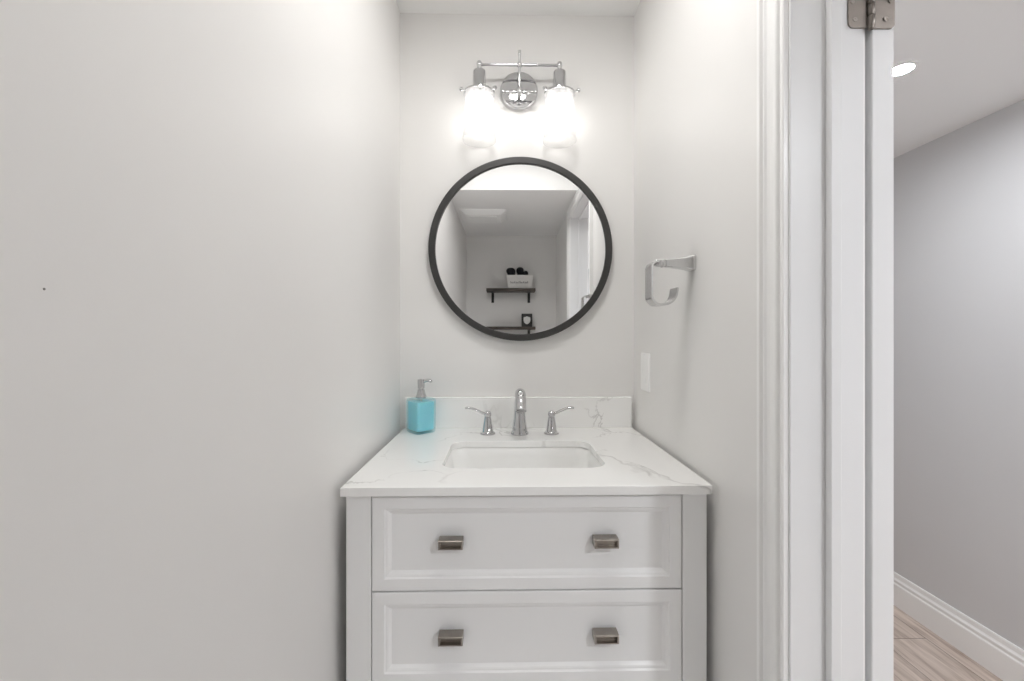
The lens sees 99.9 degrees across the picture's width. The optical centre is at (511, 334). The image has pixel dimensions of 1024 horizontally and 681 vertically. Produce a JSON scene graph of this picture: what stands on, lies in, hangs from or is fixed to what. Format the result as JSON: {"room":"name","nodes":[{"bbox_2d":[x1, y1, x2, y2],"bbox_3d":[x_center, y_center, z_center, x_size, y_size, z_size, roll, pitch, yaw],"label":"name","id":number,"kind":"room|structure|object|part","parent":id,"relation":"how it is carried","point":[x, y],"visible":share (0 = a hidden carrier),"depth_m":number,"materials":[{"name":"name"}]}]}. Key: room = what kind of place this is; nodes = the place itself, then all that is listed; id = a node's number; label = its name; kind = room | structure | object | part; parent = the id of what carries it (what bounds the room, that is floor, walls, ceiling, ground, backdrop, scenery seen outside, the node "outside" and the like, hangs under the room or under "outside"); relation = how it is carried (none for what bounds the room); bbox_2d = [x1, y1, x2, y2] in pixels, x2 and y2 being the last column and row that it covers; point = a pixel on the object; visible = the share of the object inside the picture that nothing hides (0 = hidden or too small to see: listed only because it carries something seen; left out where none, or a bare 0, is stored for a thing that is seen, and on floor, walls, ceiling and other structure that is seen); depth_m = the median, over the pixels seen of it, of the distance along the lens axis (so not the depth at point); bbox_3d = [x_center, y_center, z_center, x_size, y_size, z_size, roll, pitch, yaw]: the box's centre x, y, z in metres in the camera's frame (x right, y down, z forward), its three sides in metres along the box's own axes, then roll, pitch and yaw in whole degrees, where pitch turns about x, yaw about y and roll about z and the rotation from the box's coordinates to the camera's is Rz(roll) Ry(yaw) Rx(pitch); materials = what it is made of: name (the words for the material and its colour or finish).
{"room":"bathroom","nodes":[
{"label":"bathroom","id":0,"kind":"room"},
{"bbox_2d":[0,0,399,680],"bbox_3d":[-0.405,0.023,0.258,0.100,2.414,2.580,0,0,-1],"label":"wall","id":1,"kind":"structure","parent":0,"point":[200,199],"depth_m":0.48,"materials":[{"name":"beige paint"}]},
{"bbox_2d":[400,13,633,431],"bbox_3d":[0.018,0.023,1.506,0.792,2.414,0.100,0,0,-1],"label":"wall","id":2,"kind":"structure","parent":0,"point":[440,53],"depth_m":1.46,"materials":[{"name":"beige paint"}]},
{"bbox_2d":[405,397,631,427],"bbox_3d":[0.023,0.259,1.445,0.758,0.101,0.020,0,0,-1],"label":"backsplash","id":3,"kind":"structure","parent":2,"relation":"attached to","point":[449,412],"depth_m":1.44,"materials":[{"name":"white stone"}]},
{"bbox_2d":[459,50,579,130],"bbox_3d":[0.024,-0.780,1.406,0.388,0.297,0.123,0,0,-1],"label":"vanity light","id":4,"kind":"object","parent":2,"relation":"attached to","point":[518,90],"visible":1,"depth_m":1.39,"materials":[{"name":"silver metal"}]},
{"bbox_2d":[459,60,496,102],"bbox_3d":[-0.109,-0.832,1.406,0.122,0.116,0.119,0,0,-1],"label":"socket","id":5,"kind":"object","parent":4,"relation":"attached to","point":[479,89],"depth_m":1.38,"materials":[{"name":"silver metal"}]},
{"bbox_3d":[-0.106,-0.721,1.397,0.060,0.105,0.060,0,0,-1],"label":"light bulb","id":6,"kind":"part","parent":4,"relation":"part of","materials":[{"name":"white glass"}]},
{"bbox_3d":[0.025,-0.865,1.400,0.011,0.129,0.011,0,0,-1],"label":"upright rod","id":7,"kind":"part","parent":4,"relation":"part of","materials":[{"name":"silver metal"}]},
{"bbox_3d":[0.024,-0.790,1.416,0.025,0.029,0.058,0,0,-1],"label":"arm","id":8,"kind":"part","parent":4,"relation":"part of","materials":[{"name":"silver metal"}]},
{"bbox_3d":[0.155,-0.721,1.402,0.060,0.105,0.060,0,0,-1],"label":"light bulb","id":9,"kind":"part","parent":4,"relation":"part of","materials":[{"name":"white glass"}]},
{"bbox_2d":[543,61,579,103],"bbox_3d":[0.157,-0.832,1.411,0.122,0.116,0.119,0,0,-1],"label":"socket","id":10,"kind":"object","parent":4,"relation":"attached to","point":[559,90],"depth_m":1.39,"materials":[{"name":"silver metal"}]},
{"bbox_2d":[428,157,611,340],"bbox_3d":[0.029,-0.286,1.441,0.612,0.612,0.027,0,0,-1],"label":"round mirror","id":11,"kind":"object","parent":2,"relation":"attached to","point":[520,248],"visible":1,"depth_m":1.43,"materials":[{"name":"black metal"}]},
{"bbox_2d":[396,0,639,15],"bbox_3d":[0.030,-1.135,0.865,0.792,0.100,1.181,0,0,-1],"label":"ceiling","id":12,"kind":"structure","parent":0,"point":[510,7],"depth_m":1.42,"materials":[{"name":"white paint"}]},
{"bbox_2d":[634,0,756,680],"bbox_3d":[0.494,0.023,0.309,0.115,2.414,5.400,0,0,-1],"label":"wall","id":13,"kind":"structure","parent":0,"point":[695,61],"depth_m":0.93,"materials":[{"name":"beige paint"}]},
{"bbox_2d":[641,353,649,391],"bbox_3d":[0.413,0.115,1.338,0.008,0.118,0.075,0,0,-1],"label":"light switch","id":14,"kind":"object","parent":13,"relation":"attached to","point":[645,357],"visible":1,"depth_m":1.32,"materials":[{"name":"white plastic"}]},
{"bbox_2d":[645,254,695,306],"bbox_3d":[0.371,-0.127,1.006,0.105,0.119,0.043,0,0,-1],"label":"towel holder","id":15,"kind":"object","parent":13,"relation":"attached to","point":[687,263],"visible":1,"depth_m":0.99,"materials":[{"name":"silver metal"}]},
{"bbox_3d":[0.391,-0.168,1.006,0.066,0.037,0.037,0,0,-1],"label":"wall post","id":16,"kind":"part","parent":15,"relation":"part of","materials":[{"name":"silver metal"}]},
{"bbox_2d":[757,0,788,680],"bbox_3d":[0.427,0.187,0.305,0.018,2.086,0.836,0,0,-1],"label":"trim","id":17,"kind":"structure","parent":13,"relation":"attached to","point":[772,15],"depth_m":0.69,"materials":[{"name":"white paint"}]},
{"bbox_2d":[789,0,862,680],"bbox_3d":[0.493,0.207,0.306,0.115,2.045,0.755,0,0,-1],"label":"trim","id":18,"kind":"structure","parent":13,"relation":"attached to","point":[826,54],"depth_m":0.66,"materials":[{"name":"white paint"}]},
{"bbox_2d":[863,29,864,680],"bbox_3d":[0.556,0.209,0.308,0.009,2.041,0.836,0,0,-1],"label":"trim","id":19,"kind":"structure","parent":13,"relation":"attached to","point":[863,29],"depth_m":0.67,"materials":[{"name":"white paint"}]},
{"bbox_2d":[847,0,894,680],"bbox_3d":[0.586,0.214,1.018,0.110,2.007,0.726,0,0,2],"label":"door","id":20,"kind":"structure","parent":13,"relation":"in","point":[877,17],"depth_m":0.67,"materials":[{"name":"white paint"}]},
{"bbox_2d":[894,606,1002,680],"bbox_3d":[1.189,1.280,0.322,1.391,0.100,5.600,0,0,-1],"label":"floor","id":21,"kind":"structure","parent":0,"point":[920,654],"depth_m":1.64,"materials":[{"name":"brown wood"}]},
{"bbox_2d":[894,99,1023,649],"bbox_3d":[1.834,0.023,0.334,0.100,2.414,5.600,0,0,-1],"label":"wall","id":22,"kind":"structure","parent":0,"point":[959,194],"depth_m":1.68,"materials":[{"name":"paint"}]},
{"bbox_2d":[894,572,1023,680],"bbox_3d":[1.777,1.157,0.333,0.015,0.145,5.400,0,0,-1],"label":"baseboard","id":23,"kind":"structure","parent":22,"relation":"attached to","point":[993,652],"depth_m":1.67,"materials":[{"name":"white paint"}]},
{"bbox_2d":[894,0,1023,157],"bbox_3d":[1.168,-0.998,0.322,1.233,0.372,5.400,0,0,-1],"label":"ceiling","id":24,"kind":"structure","parent":0,"point":[970,53],"depth_m":1.29,"materials":[{"name":"white paint"}]},
{"bbox_2d":[894,60,919,76],"bbox_3d":[1.188,-0.810,1.312,0.084,0.004,0.084,0,0,-1],"label":"recessed light","id":25,"kind":"object","parent":24,"relation":"in","point":[902,68],"visible":0.71,"depth_m":1.30,"materials":[{"name":"white paint"}]},
{"bbox_3d":[0.020,1.280,0.265,0.949,0.100,2.580,0,0,-1],"label":"floor","id":26,"kind":"structure","parent":0,"visible":0},
{"bbox_2d":[346,494,706,680],"bbox_3d":[0.028,0.779,1.165,0.750,0.902,0.576,0,0,-1],"label":"vanity cabinet","id":27,"kind":"object","parent":26,"relation":"on","point":[534,587],"visible":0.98,"depth_m":0.90,"materials":[{"name":"white paint"}]},
{"bbox_3d":[-0.317,0.779,0.911,0.051,0.902,0.050,0,0,-1],"label":"post","id":28,"kind":"part","parent":27,"relation":"part of","materials":[{"name":"white paint"}]},
{"bbox_3d":[-0.126,0.625,0.887,0.050,0.019,0.025,0,0,-1],"label":"drawer pull","id":29,"kind":"part","parent":27,"relation":"part of","materials":[{"name":"silver metal"}]},
{"bbox_3d":[-0.126,0.429,0.887,0.050,0.019,0.025,0,0,-1],"label":"drawer pull","id":30,"kind":"part","parent":27,"relation":"part of","materials":[{"name":"silver metal"}]},
{"bbox_2d":[340,427,712,496],"bbox_3d":[0.027,0.319,1.167,0.762,0.018,0.576,0,0,-1],"label":"countertop","id":31,"kind":"structure","parent":27,"relation":"on","point":[412,463],"depth_m":0.97,"materials":[{"name":"white stone"}]},
{"bbox_2d":[408,379,433,431],"bbox_3d":[-0.291,0.224,1.375,0.072,0.170,0.072,0,0,-44],"label":"soap dispenser","id":32,"kind":"object","parent":31,"relation":"on","point":[420,412],"visible":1,"depth_m":1.36,"materials":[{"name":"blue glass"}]},
{"bbox_2d":[465,388,573,435],"bbox_3d":[0.025,0.235,1.301,0.340,0.149,0.148,0,0,-1],"label":"faucet","id":33,"kind":"object","parent":31,"relation":"on","point":[519,428],"visible":1,"depth_m":1.33,"materials":[{"name":"silver metal"}]},
{"bbox_3d":[-0.105,0.239,1.344,0.082,0.033,0.024,0,0,-1],"label":"lever","id":34,"kind":"part","parent":33,"relation":"part of","materials":[{"name":"silver metal"}]},
{"bbox_3d":[-0.076,0.282,1.345,0.048,0.055,0.048,0,0,-1],"label":"handle","id":35,"kind":"part","parent":33,"relation":"part of","materials":[{"name":"silver metal"}]},
{"bbox_3d":[0.024,0.306,1.347,0.056,0.008,0.056,0,0,-1],"label":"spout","id":36,"kind":"part","parent":33,"relation":"part of","materials":[{"name":"silver metal"}]},
{"bbox_3d":[0.025,0.233,1.301,0.050,0.143,0.142,0,0,-1],"label":"spout","id":37,"kind":"part","parent":33,"relation":"part of","materials":[{"name":"silver metal"}]},
{"bbox_2d":[515,407,525,412],"bbox_3d":[0.026,0.216,1.242,0.032,0.022,0.031,0,0,-1],"label":"outlet","id":38,"kind":"object","parent":33,"relation":"attached to","point":[518,409],"depth_m":1.24,"materials":[{"name":"silver metal"}]},
{"bbox_3d":[0.124,0.282,1.349,0.048,0.055,0.048,0,0,-1],"label":"handle","id":39,"kind":"part","parent":33,"relation":"part of","materials":[{"name":"silver metal"}]},
{"bbox_3d":[0.153,0.239,1.349,0.082,0.033,0.024,0,0,-1],"label":"lever","id":40,"kind":"part","parent":33,"relation":"part of","materials":[{"name":"silver metal"}]},
{"bbox_2d":[445,447,600,467],"bbox_3d":[0.027,0.404,1.131,0.453,0.150,0.316,0,0,-1],"label":"sink","id":41,"kind":"object","parent":31,"relation":"in","point":[467,457],"visible":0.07,"depth_m":1.25,"materials":[{"name":"white ceramic"}]},
{"bbox_3d":[0.033,0.629,0.903,0.644,0.192,0.020,0,0,-1],"label":"drawer","id":42,"kind":"part","parent":27,"relation":"part of","materials":[{"name":"white paint"}]},
{"bbox_3d":[0.033,0.432,0.903,0.644,0.194,0.020,0,0,-1],"label":"drawer","id":43,"kind":"part","parent":27,"relation":"part of","materials":[{"name":"white paint"}]},
{"bbox_3d":[0.194,0.625,0.893,0.050,0.019,0.025,0,0,-1],"label":"drawer pull","id":44,"kind":"part","parent":27,"relation":"part of","materials":[{"name":"silver metal"}]},
{"bbox_3d":[0.194,0.429,0.893,0.050,0.019,0.025,0,0,-1],"label":"drawer pull","id":45,"kind":"part","parent":27,"relation":"part of","materials":[{"name":"silver metal"}]},
{"bbox_3d":[0.382,0.779,0.924,0.051,0.902,0.050,0,0,-1],"label":"post","id":46,"kind":"part","parent":27,"relation":"part of","materials":[{"name":"white paint"}]}
]}

